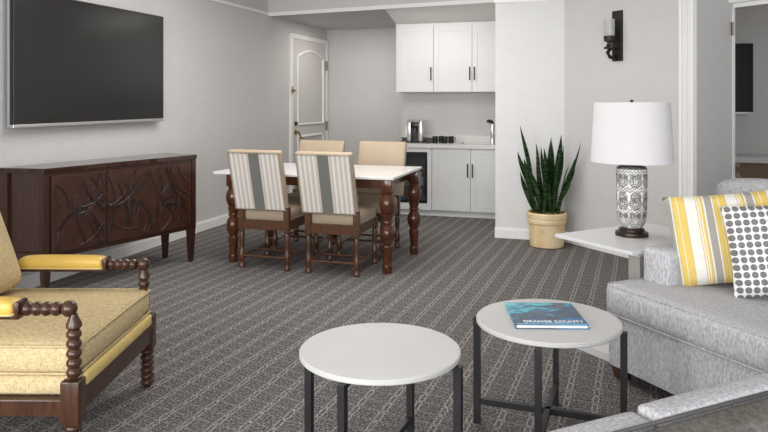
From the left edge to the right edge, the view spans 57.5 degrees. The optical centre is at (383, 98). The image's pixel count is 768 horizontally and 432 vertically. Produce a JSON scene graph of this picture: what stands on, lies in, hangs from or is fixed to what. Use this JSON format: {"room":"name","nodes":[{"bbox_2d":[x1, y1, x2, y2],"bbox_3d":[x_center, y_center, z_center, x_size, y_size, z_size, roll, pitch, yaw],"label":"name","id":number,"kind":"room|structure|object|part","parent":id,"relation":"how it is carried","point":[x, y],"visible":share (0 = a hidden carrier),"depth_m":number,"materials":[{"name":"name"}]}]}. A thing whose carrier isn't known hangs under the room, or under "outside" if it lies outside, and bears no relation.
{"room":"hotel room","nodes":[
{"label":"hotel room","id":0,"kind":"room"},
{"bbox_2d":[0,0,326,276],"bbox_3d":[-2.923,0.010,4.442,0.150,2.780,14.000,0,0,17],"label":"wall","id":1,"kind":"structure","parent":0,"point":[226,67],"depth_m":7.49,"materials":[{"name":"paint"}]},
{"bbox_2d":[7,0,163,127],"bbox_3d":[-2.389,-0.287,5.796,0.085,0.986,1.790,0,0,17],"label":"television","id":2,"kind":"object","parent":1,"relation":"attached to","point":[70,62],"visible":1,"depth_m":5.56,"materials":[{"name":"black plastic"}]},
{"bbox_2d":[14,213,228,287],"bbox_3d":[-3.091,1.350,3.604,0.016,0.100,12.300,0,0,17],"label":"baseboard","id":3,"kind":"structure","parent":1,"relation":"attached to","point":[32,280],"depth_m":6.31,"materials":[{"name":"white paint"}]},
{"bbox_2d":[209,0,268,15],"bbox_3d":[-3.172,-1.083,3.326,0.022,0.035,11.720,0,0,17],"label":"trim","id":4,"kind":"structure","parent":1,"relation":"attached to","point":[217,1],"depth_m":8.21,"materials":[{"name":"white paint"}]},
{"bbox_2d":[289,33,327,192],"bbox_3d":[-1.055,0.250,10.173,0.093,2.300,1.406,0,0,17],"label":"door","id":5,"kind":"structure","parent":1,"relation":"in","point":[308,56],"depth_m":10.11,"materials":[{"name":"white paint"}]},
{"bbox_3d":[-1.070,-0.168,10.214,0.040,1.084,0.972,0,0,17],"label":"panel moulding","id":6,"kind":"part","parent":5,"relation":"part of","materials":[{"name":"white paint"}]},
{"bbox_3d":[-1.070,0.863,10.214,0.040,0.706,0.972,0,0,17],"label":"panel moulding","id":7,"kind":"part","parent":5,"relation":"part of","materials":[{"name":"white paint"}]},
{"bbox_2d":[0,214,674,431],"bbox_3d":[1.467,1.440,3.108,9.400,0.080,14.000,0,0,17],"label":"floor","id":8,"kind":"structure","parent":0,"point":[230,337],"depth_m":4.35,"materials":[{"name":"carpet"}]},
{"bbox_2d":[0,212,155,431],"bbox_3d":[-1.624,0.871,3.019,1.012,1.059,0.893,0,0,1],"label":"armchair","id":9,"kind":"object","parent":8,"relation":"on","point":[71,343],"visible":1,"depth_m":2.76,"materials":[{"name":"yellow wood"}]},
{"bbox_2d":[0,212,20,293],"bbox_3d":[-1.868,0.622,3.022,0.210,0.580,0.630,-20,0,1],"label":"cushion","id":10,"kind":"object","parent":9,"relation":"on","point":[10,273],"depth_m":3.22,"materials":[{"name":"beige fabric"}]},
{"bbox_3d":[-1.575,0.784,2.623,0.736,0.063,0.072,0,0,1],"label":"arm rail","id":11,"kind":"part","parent":9,"relation":"part of","materials":[{"name":"brown wood"}]},
{"bbox_3d":[-1.168,0.982,2.618,0.081,0.457,0.066,0,0,1],"label":"post","id":12,"kind":"part","parent":9,"relation":"part of","materials":[{"name":"brown wood"}]},
{"bbox_3d":[-1.163,1.305,2.618,0.066,0.190,0.065,0,0,1],"label":"leg","id":13,"kind":"part","parent":9,"relation":"part of","materials":[{"name":"brown wood"}]},
{"bbox_2d":[0,289,148,371],"bbox_3d":[-1.503,0.969,3.017,0.750,0.134,0.794,0,0,1],"label":"seat cushion","id":14,"kind":"object","parent":9,"relation":"on","point":[110,318],"depth_m":2.83,"materials":[{"name":"beige fabric"}]},
{"bbox_3d":[-1.548,1.133,3.018,0.840,0.090,0.842,0,0,1],"label":"seat rail","id":15,"kind":"part","parent":9,"relation":"part of","materials":[{"name":"brown wood"}]},
{"bbox_3d":[-1.569,0.803,3.413,0.728,0.063,0.072,0,0,1],"label":"arm rail","id":16,"kind":"part","parent":9,"relation":"part of","materials":[{"name":"brown wood"}]},
{"bbox_3d":[-1.160,0.991,3.408,0.084,0.438,0.066,0,0,1],"label":"post","id":17,"kind":"part","parent":9,"relation":"part of","materials":[{"name":"brown wood"}]},
{"bbox_3d":[-1.153,1.305,3.408,0.066,0.190,0.065,0,0,1],"label":"leg","id":18,"kind":"part","parent":9,"relation":"part of","materials":[{"name":"brown wood"}]},
{"bbox_2d":[0,153,196,287],"bbox_3d":[-2.171,0.940,5.471,0.426,0.920,1.553,0,0,31],"label":"sideboard","id":19,"kind":"object","parent":8,"relation":"on","point":[71,207],"visible":0.98,"depth_m":5.20,"materials":[{"name":"brown wood"}]},
{"bbox_3d":[-2.357,1.240,4.869,0.060,0.320,0.060,0,0,31],"label":"leg","id":20,"kind":"part","parent":19,"relation":"part of","materials":[{"name":"brown wood"}]},
{"bbox_3d":[-2.206,0.810,5.067,0.018,0.544,0.448,0,0,31],"label":"door","id":21,"kind":"part","parent":19,"relation":"part of","materials":[{"name":"brown wood"}]},
{"bbox_3d":[-1.964,0.810,5.474,0.018,0.544,0.487,0,0,31],"label":"door","id":22,"kind":"part","parent":19,"relation":"part of","materials":[{"name":"brown wood"}]},
{"bbox_3d":[-1.935,1.240,6.187,0.060,0.320,0.060,0,0,31],"label":"leg","id":23,"kind":"part","parent":19,"relation":"part of","materials":[{"name":"brown wood"}]},
{"bbox_3d":[-1.746,0.810,5.842,0.018,0.544,0.356,0,0,31],"label":"door","id":24,"kind":"part","parent":19,"relation":"part of","materials":[{"name":"brown wood"}]},
{"bbox_3d":[-1.666,1.240,6.034,0.060,0.320,0.060,0,0,31],"label":"leg","id":25,"kind":"part","parent":19,"relation":"part of","materials":[{"name":"brown wood"}]},
{"bbox_2d":[227,149,312,270],"bbox_3d":[-0.950,0.905,5.937,0.494,0.990,0.671,0,0,17],"label":"dining chair","id":26,"kind":"object","parent":8,"relation":"on","point":[258,180],"visible":0.91,"depth_m":5.71,"materials":[{"name":"white fabric"}]},
{"bbox_3d":[-1.183,1.143,5.831,0.058,0.515,0.056,0,0,17],"label":"leg","id":27,"kind":"part","parent":26,"relation":"part of","materials":[{"name":"brown wood"}]},
{"bbox_3d":[-1.034,0.672,5.692,0.452,0.496,0.007,0,16,17],"label":"striped panel","id":28,"kind":"part","parent":26,"relation":"part of","materials":[{"name":"white fabric"}]},
{"bbox_3d":[-1.024,0.662,5.724,0.476,0.520,0.066,0,16,17],"label":"backrest","id":29,"kind":"part","parent":26,"relation":"part of","materials":[{"name":"white fabric"}]},
{"bbox_3d":[-1.046,1.200,6.280,0.058,0.400,0.056,0,0,17],"label":"leg","id":30,"kind":"part","parent":26,"relation":"part of","materials":[{"name":"brown wood"}]},
{"bbox_3d":[-0.919,1.038,5.996,0.442,0.075,0.506,0,0,17],"label":"seat frame","id":31,"kind":"part","parent":26,"relation":"part of","materials":[{"name":"brown wood"}]},
{"bbox_3d":[-0.911,0.953,6.020,0.434,0.125,0.489,0,0,17],"label":"seat","id":32,"kind":"part","parent":26,"relation":"part of","materials":[{"name":"beige fabric"}]},
{"bbox_3d":[-0.791,1.143,5.712,0.058,0.515,0.056,0,0,17],"label":"leg","id":33,"kind":"part","parent":26,"relation":"part of","materials":[{"name":"brown wood"}]},
{"bbox_2d":[272,140,344,253],"bbox_3d":[-0.709,0.905,6.686,0.494,0.990,0.671,0,0,17],"label":"dining chair","id":34,"kind":"object","parent":8,"relation":"on","point":[305,145],"visible":0.27,"depth_m":6.88,"materials":[{"name":"beige fabric"}]},
{"bbox_3d":[-1.005,1.200,6.461,0.058,0.400,0.056,0,0,17],"label":"leg","id":35,"kind":"part","parent":34,"relation":"part of","materials":[{"name":"brown wood"}]},
{"bbox_3d":[-0.748,0.953,6.602,0.434,0.125,0.489,0,0,17],"label":"seat","id":36,"kind":"part","parent":34,"relation":"part of","materials":[{"name":"beige fabric"}]},
{"bbox_3d":[-0.869,1.143,6.911,0.058,0.515,0.056,0,0,17],"label":"leg","id":37,"kind":"part","parent":34,"relation":"part of","materials":[{"name":"brown wood"}]},
{"bbox_3d":[-0.613,1.200,6.342,0.058,0.400,0.056,0,0,17],"label":"leg","id":38,"kind":"part","parent":34,"relation":"part of","materials":[{"name":"brown wood"}]},
{"bbox_3d":[-0.635,0.662,6.899,0.476,0.520,0.066,0,-16,17],"label":"backrest","id":39,"kind":"part","parent":34,"relation":"part of","materials":[{"name":"beige fabric"}]},
{"bbox_3d":[-0.476,1.143,6.792,0.058,0.515,0.056,0,0,17],"label":"leg","id":40,"kind":"part","parent":34,"relation":"part of","materials":[{"name":"brown wood"}]},
{"bbox_2d":[213,163,421,273],"bbox_3d":[-0.548,1.012,6.238,1.644,0.775,0.961,0,0,17],"label":"dining table","id":41,"kind":"object","parent":8,"relation":"on","point":[384,178],"visible":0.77,"depth_m":5.99,"materials":[{"name":"brown wood"}]},
{"bbox_3d":[-1.297,1.024,6.033,0.132,0.752,0.132,0,0,17],"label":"leg","id":42,"kind":"part","parent":41,"relation":"part of","materials":[{"name":"brown wood"}]},
{"bbox_3d":[-1.071,1.024,6.743,0.132,0.752,0.132,0,0,17],"label":"leg","id":43,"kind":"part","parent":41,"relation":"part of","materials":[{"name":"brown wood"}]},
{"bbox_3d":[0.026,1.024,5.631,0.132,0.752,0.132,0,0,17],"label":"leg","id":44,"kind":"part","parent":41,"relation":"part of","materials":[{"name":"brown wood"}]},
{"bbox_3d":[0.271,1.024,6.335,0.132,0.752,0.132,0,0,17],"label":"leg","id":45,"kind":"part","parent":41,"relation":"part of","materials":[{"name":"brown wood"}]},
{"bbox_2d":[295,151,377,276],"bbox_3d":[-0.375,0.905,5.741,0.494,0.990,0.671,0,0,17],"label":"dining chair","id":46,"kind":"object","parent":8,"relation":"on","point":[326,180],"visible":1,"depth_m":5.52,"materials":[{"name":"beige fabric"}]},
{"bbox_3d":[-0.608,1.143,5.635,0.058,0.515,0.056,0,0,17],"label":"leg","id":47,"kind":"part","parent":46,"relation":"part of","materials":[{"name":"brown wood"}]},
{"bbox_3d":[-0.459,0.672,5.497,0.452,0.496,0.007,0,16,17],"label":"striped panel","id":48,"kind":"part","parent":46,"relation":"part of","materials":[{"name":"white fabric"}]},
{"bbox_3d":[-0.449,0.662,5.528,0.476,0.520,0.066,0,16,17],"label":"backrest","id":49,"kind":"part","parent":46,"relation":"part of","materials":[{"name":"white fabric"}]},
{"bbox_3d":[-0.471,1.200,6.085,0.058,0.400,0.056,0,0,17],"label":"leg","id":50,"kind":"part","parent":46,"relation":"part of","materials":[{"name":"brown wood"}]},
{"bbox_3d":[-0.344,1.038,5.800,0.442,0.075,0.506,0,0,17],"label":"seat frame","id":51,"kind":"part","parent":46,"relation":"part of","materials":[{"name":"brown wood"}]},
{"bbox_3d":[-0.336,0.953,5.825,0.434,0.125,0.489,0,0,17],"label":"seat","id":52,"kind":"part","parent":46,"relation":"part of","materials":[{"name":"beige fabric"}]},
{"bbox_3d":[-0.216,1.143,5.516,0.058,0.515,0.056,0,0,17],"label":"leg","id":53,"kind":"part","parent":46,"relation":"part of","materials":[{"name":"brown wood"}]},
{"bbox_3d":[-0.079,1.200,5.966,0.058,0.400,0.056,0,0,17],"label":"leg","id":54,"kind":"part","parent":46,"relation":"part of","materials":[{"name":"brown wood"}]},
{"bbox_2d":[336,141,406,258],"bbox_3d":[-0.106,0.905,6.502,0.494,0.990,0.671,0,0,17],"label":"dining chair","id":55,"kind":"object","parent":8,"relation":"on","point":[383,153],"visible":0.54,"depth_m":6.66,"materials":[{"name":"beige fabric"}]},
{"bbox_3d":[-0.402,1.200,6.278,0.058,0.400,0.056,0,0,17],"label":"leg","id":56,"kind":"part","parent":55,"relation":"part of","materials":[{"name":"brown wood"}]},
{"bbox_3d":[-0.145,0.953,6.419,0.434,0.125,0.489,0,0,17],"label":"seat","id":57,"kind":"part","parent":55,"relation":"part of","materials":[{"name":"beige fabric"}]},
{"bbox_3d":[-0.010,1.200,6.159,0.058,0.400,0.056,0,0,17],"label":"leg","id":58,"kind":"part","parent":55,"relation":"part of","materials":[{"name":"brown wood"}]},
{"bbox_3d":[-0.032,0.662,6.715,0.476,0.520,0.066,0,-16,17],"label":"backrest","id":59,"kind":"part","parent":55,"relation":"part of","materials":[{"name":"beige fabric"}]},
{"bbox_3d":[-0.138,1.038,6.443,0.442,0.075,0.506,0,0,17],"label":"seat frame","id":60,"kind":"part","parent":55,"relation":"part of","materials":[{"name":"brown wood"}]},
{"bbox_3d":[0.127,1.143,6.609,0.058,0.515,0.056,0,0,17],"label":"leg","id":61,"kind":"part","parent":55,"relation":"part of","materials":[{"name":"brown wood"}]},
{"bbox_2d":[299,323,462,431],"bbox_3d":[-0.015,1.160,2.585,0.594,0.480,0.594,0,0,0],"label":"coffee table","id":62,"kind":"object","parent":8,"relation":"on","point":[366,354],"visible":1,"depth_m":2.51,"materials":[{"name":"white stone"}]},
{"bbox_3d":[-0.168,1.171,2.653,0.295,0.459,0.025,0,0,24],"label":"leg","id":63,"kind":"part","parent":62,"relation":"part of","materials":[{"name":"metal"}]},
{"bbox_3d":[-0.083,1.171,2.432,0.025,0.459,0.295,0,0,24],"label":"leg","id":64,"kind":"part","parent":62,"relation":"part of","materials":[{"name":"metal"}]},
{"bbox_3d":[0.054,1.171,2.738,0.025,0.459,0.295,0,0,24],"label":"leg","id":65,"kind":"part","parent":62,"relation":"part of","materials":[{"name":"metal"}]},
{"bbox_3d":[0.139,1.171,2.517,0.295,0.459,0.025,0,0,24],"label":"leg","id":66,"kind":"part","parent":62,"relation":"part of","materials":[{"name":"metal"}]},
{"bbox_2d":[400,148,431,215],"bbox_3d":[0.406,0.993,8.707,0.514,0.815,0.598,0,0,17],"label":"base cabinet","id":67,"kind":"object","parent":8,"relation":"on","point":[424,208],"visible":0.21,"depth_m":8.36,"materials":[{"name":"white paint"}]},
{"bbox_2d":[400,152,426,202],"bbox_3d":[0.393,0.945,8.707,0.434,0.607,0.590,0,0,17],"label":"mini fridge","id":68,"kind":"object","parent":67,"relation":"in","point":[417,159],"visible":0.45,"depth_m":8.39,"materials":[{"name":"black plastic"}]},
{"bbox_2d":[432,148,494,218],"bbox_3d":[1.078,0.993,8.483,0.901,0.815,0.635,0,0,17],"label":"base cabinet","id":69,"kind":"object","parent":8,"relation":"on","point":[463,180],"visible":0.88,"depth_m":8.24,"materials":[{"name":"white paint"}]},
{"bbox_2d":[403,134,494,148],"bbox_3d":[0.826,0.521,8.565,1.431,0.125,0.630,0,0,17],"label":"countertop","id":70,"kind":"structure","parent":69,"relation":"on","point":[462,141],"depth_m":8.48,"materials":[{"name":"grey stone"}]},
{"bbox_2d":[398,137,432,142],"bbox_3d":[0.393,0.511,8.681,0.425,0.055,0.260,0,0,17],"label":"tray","id":71,"kind":"object","parent":70,"relation":"on","point":[404,139],"visible":0.56,"depth_m":8.68,"materials":[{"name":"silver metal"}]},
{"bbox_2d":[407,119,424,141],"bbox_3d":[0.397,0.388,8.668,0.190,0.276,0.221,0,0,17],"label":"coffee maker","id":72,"kind":"object","parent":71,"relation":"on","point":[415,127],"visible":1,"depth_m":8.61,"materials":[{"name":"silver metal"}]},
{"bbox_3d":[0.397,0.281,8.668,0.180,0.061,0.221,0,0,17],"label":"lid","id":73,"kind":"part","parent":72,"relation":"part of","materials":[{"name":"silver metal"}]},
{"bbox_2d":[433,136,437,142],"bbox_3d":[0.635,0.496,8.541,0.088,0.085,0.068,0,0,38],"label":"mug","id":74,"kind":"object","parent":70,"relation":"on","point":[435,138],"visible":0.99,"depth_m":8.52,"materials":[{"name":"black ceramic"}]},
{"bbox_2d":[442,136,448,142],"bbox_3d":[0.746,0.496,8.503,0.068,0.085,0.088,0,0,-25],"label":"mug","id":75,"kind":"object","parent":70,"relation":"on","point":[445,139],"visible":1,"depth_m":8.49,"materials":[{"name":"black ceramic"}]},
{"bbox_2d":[448,136,455,142],"bbox_3d":[0.826,0.496,8.554,0.068,0.085,0.088,0,0,-42],"label":"mug","id":76,"kind":"object","parent":70,"relation":"on","point":[451,138],"visible":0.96,"depth_m":8.54,"materials":[{"name":"black ceramic"}]},
{"bbox_2d":[487,119,494,142],"bbox_3d":[1.299,0.393,8.495,0.150,0.293,0.093,0,0,-39],"label":"faucet","id":77,"kind":"object","parent":70,"relation":"on","point":[492,130],"visible":0.86,"depth_m":8.51,"materials":[{"name":"silver metal"}]},
{"bbox_3d":[0.801,0.955,8.285,0.444,0.732,0.020,0,0,17],"label":"door","id":78,"kind":"part","parent":69,"relation":"part of","materials":[{"name":"white paint"}]},
{"bbox_3d":[1.224,0.955,8.157,0.427,0.732,0.020,0,0,17],"label":"door","id":79,"kind":"part","parent":69,"relation":"part of","materials":[{"name":"white paint"}]},
{"bbox_2d":[518,127,580,248],"bbox_3d":[1.550,0.829,6.656,0.396,1.142,0.520,0,0,-44],"label":"potted snake plant","id":80,"kind":"object","parent":8,"relation":"on","point":[547,220],"visible":0.99,"depth_m":6.60,"materials":[{"name":"green plant"}]},
{"bbox_3d":[1.550,1.236,6.667,0.380,0.328,0.380,0,0,17],"label":"pot","id":81,"kind":"part","parent":80,"relation":"part of","materials":[{"name":"beige ceramic"}]},
{"bbox_2d":[473,299,627,431],"bbox_3d":[0.686,1.160,2.930,0.600,0.480,0.600,0,0,0],"label":"coffee table","id":82,"kind":"object","parent":8,"relation":"on","point":[604,327],"visible":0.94,"depth_m":2.84,"materials":[{"name":"white stone"}]},
{"bbox_3d":[0.529,1.171,2.987,0.295,0.459,0.025,0,0,20],"label":"leg","id":83,"kind":"part","parent":82,"relation":"part of","materials":[{"name":"metal"}]},
{"bbox_3d":[0.629,1.171,2.773,0.025,0.459,0.295,0,0,20],"label":"leg","id":84,"kind":"part","parent":82,"relation":"part of","materials":[{"name":"metal"}]},
{"bbox_2d":[505,302,588,328],"bbox_3d":[0.677,0.911,2.950,0.291,0.018,0.304,0,0,1],"label":"book","id":85,"kind":"object","parent":82,"relation":"on","point":[522,315],"visible":1,"depth_m":2.90,"materials":[{"name":"blue paper"}]},
{"bbox_3d":[0.743,1.171,3.087,0.025,0.459,0.295,0,0,20],"label":"leg","id":86,"kind":"part","parent":82,"relation":"part of","materials":[{"name":"metal"}]},
{"bbox_3d":[0.843,1.171,2.873,0.295,0.459,0.025,0,0,20],"label":"leg","id":87,"kind":"part","parent":82,"relation":"part of","materials":[{"name":"metal"}]},
{"bbox_2d":[555,223,672,361],"bbox_3d":[1.462,1.093,4.022,0.760,0.615,0.555,0,0,-30],"label":"side table","id":88,"kind":"object","parent":8,"relation":"on","point":[604,238],"visible":0.29,"depth_m":3.86,"materials":[{"name":"white paint"}]},
{"bbox_3d":[1.408,1.377,3.956,0.600,0.045,0.425,0,0,-30],"label":"foot plate","id":89,"kind":"part","parent":88,"relation":"part of","materials":[{"name":"white paint"}]},
{"bbox_2d":[591,100,673,237],"bbox_3d":[1.426,0.394,4.030,0.454,0.782,0.454,0,0,17],"label":"table lamp","id":90,"kind":"object","parent":88,"relation":"on","point":[630,135],"visible":1,"depth_m":3.88,"materials":[{"name":"white fabric"}]},
{"bbox_3d":[1.426,0.190,4.030,0.454,0.342,0.454,0,0,17],"label":"lamp shade","id":91,"kind":"part","parent":90,"relation":"part of","materials":[{"name":"white fabric"}]},
{"bbox_2d":[550,372,767,431],"bbox_3d":[1.085,1.086,1.569,1.244,0.628,0.772,0,0,-25],"label":"sofa","id":92,"kind":"object","parent":8,"relation":"on","point":[740,405],"visible":1,"depth_m":1.75,"materials":[{"name":"grey fabric"}]},
{"bbox_3d":[0.514,1.052,1.678,0.301,0.535,0.090,0,0,-25],"label":"corner post","id":93,"kind":"part","parent":92,"relation":"part of","materials":[{"name":"grey fabric"}]},
{"bbox_3d":[1.080,1.046,1.944,0.936,0.548,0.085,0,0,-25],"label":"backrest","id":94,"kind":"part","parent":92,"relation":"part of","materials":[{"name":"grey fabric"}]},
{"bbox_2d":[644,398,767,431],"bbox_3d":[1.018,0.893,1.789,1.140,0.214,0.128,0,0,-25],"label":"cushion","id":95,"kind":"object","parent":92,"relation":"on","point":[724,414],"depth_m":1.72,"materials":[{"name":"grey fabric"}]},
{"bbox_2d":[606,178,767,394],"bbox_3d":[1.991,0.907,2.857,1.052,0.985,1.966,0,0,-25],"label":"sofa","id":96,"kind":"object","parent":8,"relation":"on","point":[682,338],"visible":0.62,"depth_m":3.17,"materials":[{"name":"grey fabric"}]},
{"bbox_3d":[1.698,0.924,3.669,0.753,0.351,0.175,0,0,-25],"label":"arm","id":97,"kind":"part","parent":96,"relation":"part of"},
{"bbox_2d":[607,279,767,372],"bbox_3d":[1.823,0.994,2.883,0.772,0.162,1.776,0,0,-25],"label":"seat cushion","id":98,"kind":"object","parent":96,"relation":"on","point":[708,319],"depth_m":3.10,"materials":[{"name":"grey fabric"}]},
{"bbox_2d":[662,190,767,285],"bbox_3d":[1.716,0.678,3.431,0.653,0.516,0.219,0,0,18],"label":"throw pillow","id":99,"kind":"object","parent":96,"relation":"on","point":[697,226],"visible":0.72,"depth_m":3.42,"materials":[{"name":"yellow fabric"}]},
{"bbox_2d":[716,178,767,194],"bbox_3d":[2.065,0.580,3.418,0.210,0.330,0.980,0,0,-25],"label":"cushion","id":100,"kind":"object","parent":96,"relation":"on","point":[736,185],"depth_m":3.68,"materials":[{"name":"grey fabric"}]},
{"bbox_2d":[720,206,767,297],"bbox_3d":[1.825,0.688,3.201,0.514,0.469,0.197,0,0,18],"label":"throw pillow","id":101,"kind":"object","parent":96,"relation":"on","point":[746,227],"visible":1,"depth_m":3.20,"materials":[{"name":"grey fabric"}]},
{"bbox_2d":[735,154,767,178],"bbox_3d":[3.973,1.018,7.917,2.400,0.765,0.520,0,0,17],"label":"dresser","id":102,"kind":"object","parent":8,"relation":"on","point":[746,165],"visible":0.1,"depth_m":7.67,"materials":[{"name":"white paint"}]},
{"bbox_2d":[268,0,456,29],"bbox_3d":[0.222,-1.225,9.318,3.033,0.310,2.640,0,0,17],"label":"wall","id":103,"kind":"structure","parent":0,"point":[366,19],"depth_m":8.90,"materials":[{"name":"paint"}]},
{"bbox_2d":[269,0,493,15],"bbox_3d":[-0.092,-1.077,8.264,3.043,0.045,0.020,0,0,26],"label":"trim","id":104,"kind":"structure","parent":103,"relation":"attached to","point":[458,2],"depth_m":8.22,"materials":[{"name":"white paint"}]},
{"bbox_2d":[385,3,494,23],"bbox_3d":[0.773,-1.003,8.372,1.418,0.132,1.030,0,0,17],"label":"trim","id":105,"kind":"structure","parent":103,"relation":"attached to","point":[479,12],"depth_m":8.32,"materials":[{"name":"paint"}]},
{"bbox_2d":[327,28,401,164],"bbox_3d":[-0.104,0.165,10.723,1.593,2.470,0.140,0,0,17],"label":"wall","id":106,"kind":"structure","parent":0,"point":[364,103],"depth_m":10.71,"materials":[{"name":"paint"}]},
{"bbox_2d":[402,92,494,136],"bbox_3d":[1.122,0.165,9.541,1.440,2.470,1.410,0,0,17],"label":"wall","id":107,"kind":"structure","parent":0,"point":[443,113],"depth_m":8.88,"materials":[{"name":"paint"}]},
{"bbox_2d":[396,23,433,91],"bbox_3d":[0.420,-0.510,8.814,0.486,0.850,0.385,0,0,17],"label":"upper cabinet","id":108,"kind":"object","parent":107,"relation":"attached to","point":[414,42],"visible":0.98,"depth_m":8.67,"materials":[{"name":"white paint"}]},
{"bbox_2d":[403,134,489,141],"bbox_3d":[0.926,0.499,8.852,1.406,0.080,0.019,0,0,17],"label":"backsplash","id":109,"kind":"structure","parent":107,"relation":"attached to","point":[459,138],"depth_m":8.81,"materials":[{"name":"grey stone"}]},
{"bbox_2d":[434,21,494,91],"bbox_3d":[1.100,-0.510,8.607,0.932,0.850,0.385,0,0,17],"label":"upper cabinet","id":110,"kind":"object","parent":107,"relation":"attached to","point":[464,52],"visible":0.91,"depth_m":8.49,"materials":[{"name":"white paint"}]},
{"bbox_3d":[0.839,-0.489,8.535,0.470,0.801,0.020,0,0,17],"label":"door","id":111,"kind":"part","parent":110,"relation":"part of","materials":[{"name":"white paint"}]},
{"bbox_3d":[1.285,-0.489,8.399,0.450,0.801,0.020,0,0,17],"label":"door","id":112,"kind":"part","parent":110,"relation":"part of","materials":[{"name":"white paint"}]},
{"bbox_2d":[495,0,564,228],"bbox_3d":[1.895,0.010,8.444,0.678,2.780,3.060,0,0,17],"label":"wall pier","id":113,"kind":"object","parent":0,"point":[529,36],"visible":0.64,"depth_m":7.00,"materials":[{"name":"paint"}]},
{"bbox_2d":[495,227,529,239],"bbox_3d":[1.446,1.348,6.973,0.683,0.104,0.016,0,0,17],"label":"baseboard","id":114,"kind":"object","parent":113,"relation":"attached to","point":[510,233],"visible":0.46,"depth_m":7.02,"materials":[{"name":"white paint"}]},
{"bbox_2d":[494,0,554,2],"bbox_3d":[1.880,-0.986,6.503,0.363,0.028,1.894,0,0,-43],"label":"trim","id":115,"kind":"structure","parent":113,"relation":"attached to","point":[495,1],"depth_m":7.00,"materials":[{"name":"white paint"}]},
{"bbox_2d":[565,0,678,231],"bbox_3d":[2.133,0.010,6.388,0.205,2.780,1.638,0,0,-26],"label":"wall","id":116,"kind":"structure","parent":0,"point":[648,71],"depth_m":6.39,"materials":[{"name":"paint"}]},
{"bbox_2d":[564,231,627,257],"bbox_3d":[2.081,1.350,6.291,0.016,0.100,1.350,0,0,-28],"label":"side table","id":117,"kind":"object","parent":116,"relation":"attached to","point":[567,241],"depth_m":6.46,"materials":[{"name":"white paint"}]},
{"bbox_2d":[604,10,622,60],"bbox_3d":[2.032,-0.565,6.236,0.155,0.450,0.112,0,0,-28],"label":"wall sconce","id":118,"kind":"object","parent":116,"relation":"attached to","point":[613,28],"visible":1,"depth_m":6.22,"materials":[{"name":"black metal"}]},
{"bbox_2d":[679,0,696,196],"bbox_3d":[2.429,0.010,5.615,0.040,2.780,0.160,0,0,-28],"label":"trim","id":119,"kind":"structure","parent":116,"relation":"attached to","point":[687,8],"depth_m":5.61,"materials":[{"name":"white paint"}]},
{"bbox_2d":[697,0,732,195],"bbox_3d":[2.658,0.010,5.695,0.439,2.780,0.085,0,0,-28],"label":"wall","id":120,"kind":"structure","parent":0,"point":[714,17],"depth_m":5.65,"materials":[{"name":"paint"}]},
{"bbox_2d":[735,6,767,153],"bbox_3d":[4.981,0.010,7.971,5.502,2.780,0.150,0,0,17],"label":"wall","id":121,"kind":"structure","parent":0,"point":[751,25],"depth_m":8.10,"materials":[{"name":"paint"}]},
{"bbox_2d":[735,43,752,113],"bbox_3d":[3.625,-0.235,8.252,1.300,0.810,0.072,0,0,17],"label":"television","id":122,"kind":"object","parent":121,"relation":"attached to","point":[744,51],"visible":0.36,"depth_m":8.06,"materials":[{"name":"black plastic"}]},
{"bbox_3d":[3.332,-1.085,5.048,1.584,0.590,1.584,0,0,17],"label":"wall header","id":123,"kind":"structure","parent":0,"visible":0},
{"bbox_2d":[729,0,767,178],"bbox_3d":[3.304,0.250,5.068,0.210,2.300,1.760,0,0,-28],"label":"door frame","id":124,"kind":"structure","parent":123,"relation":"in","point":[742,4],"depth_m":5.75,"materials":[{"name":"white paint"}]},
{"bbox_3d":[3.304,-0.825,5.068,0.210,0.150,1.760,0,0,-28],"label":"head casing","id":125,"kind":"part","parent":124,"relation":"part of","materials":[{"name":"white paint"}]}
]}

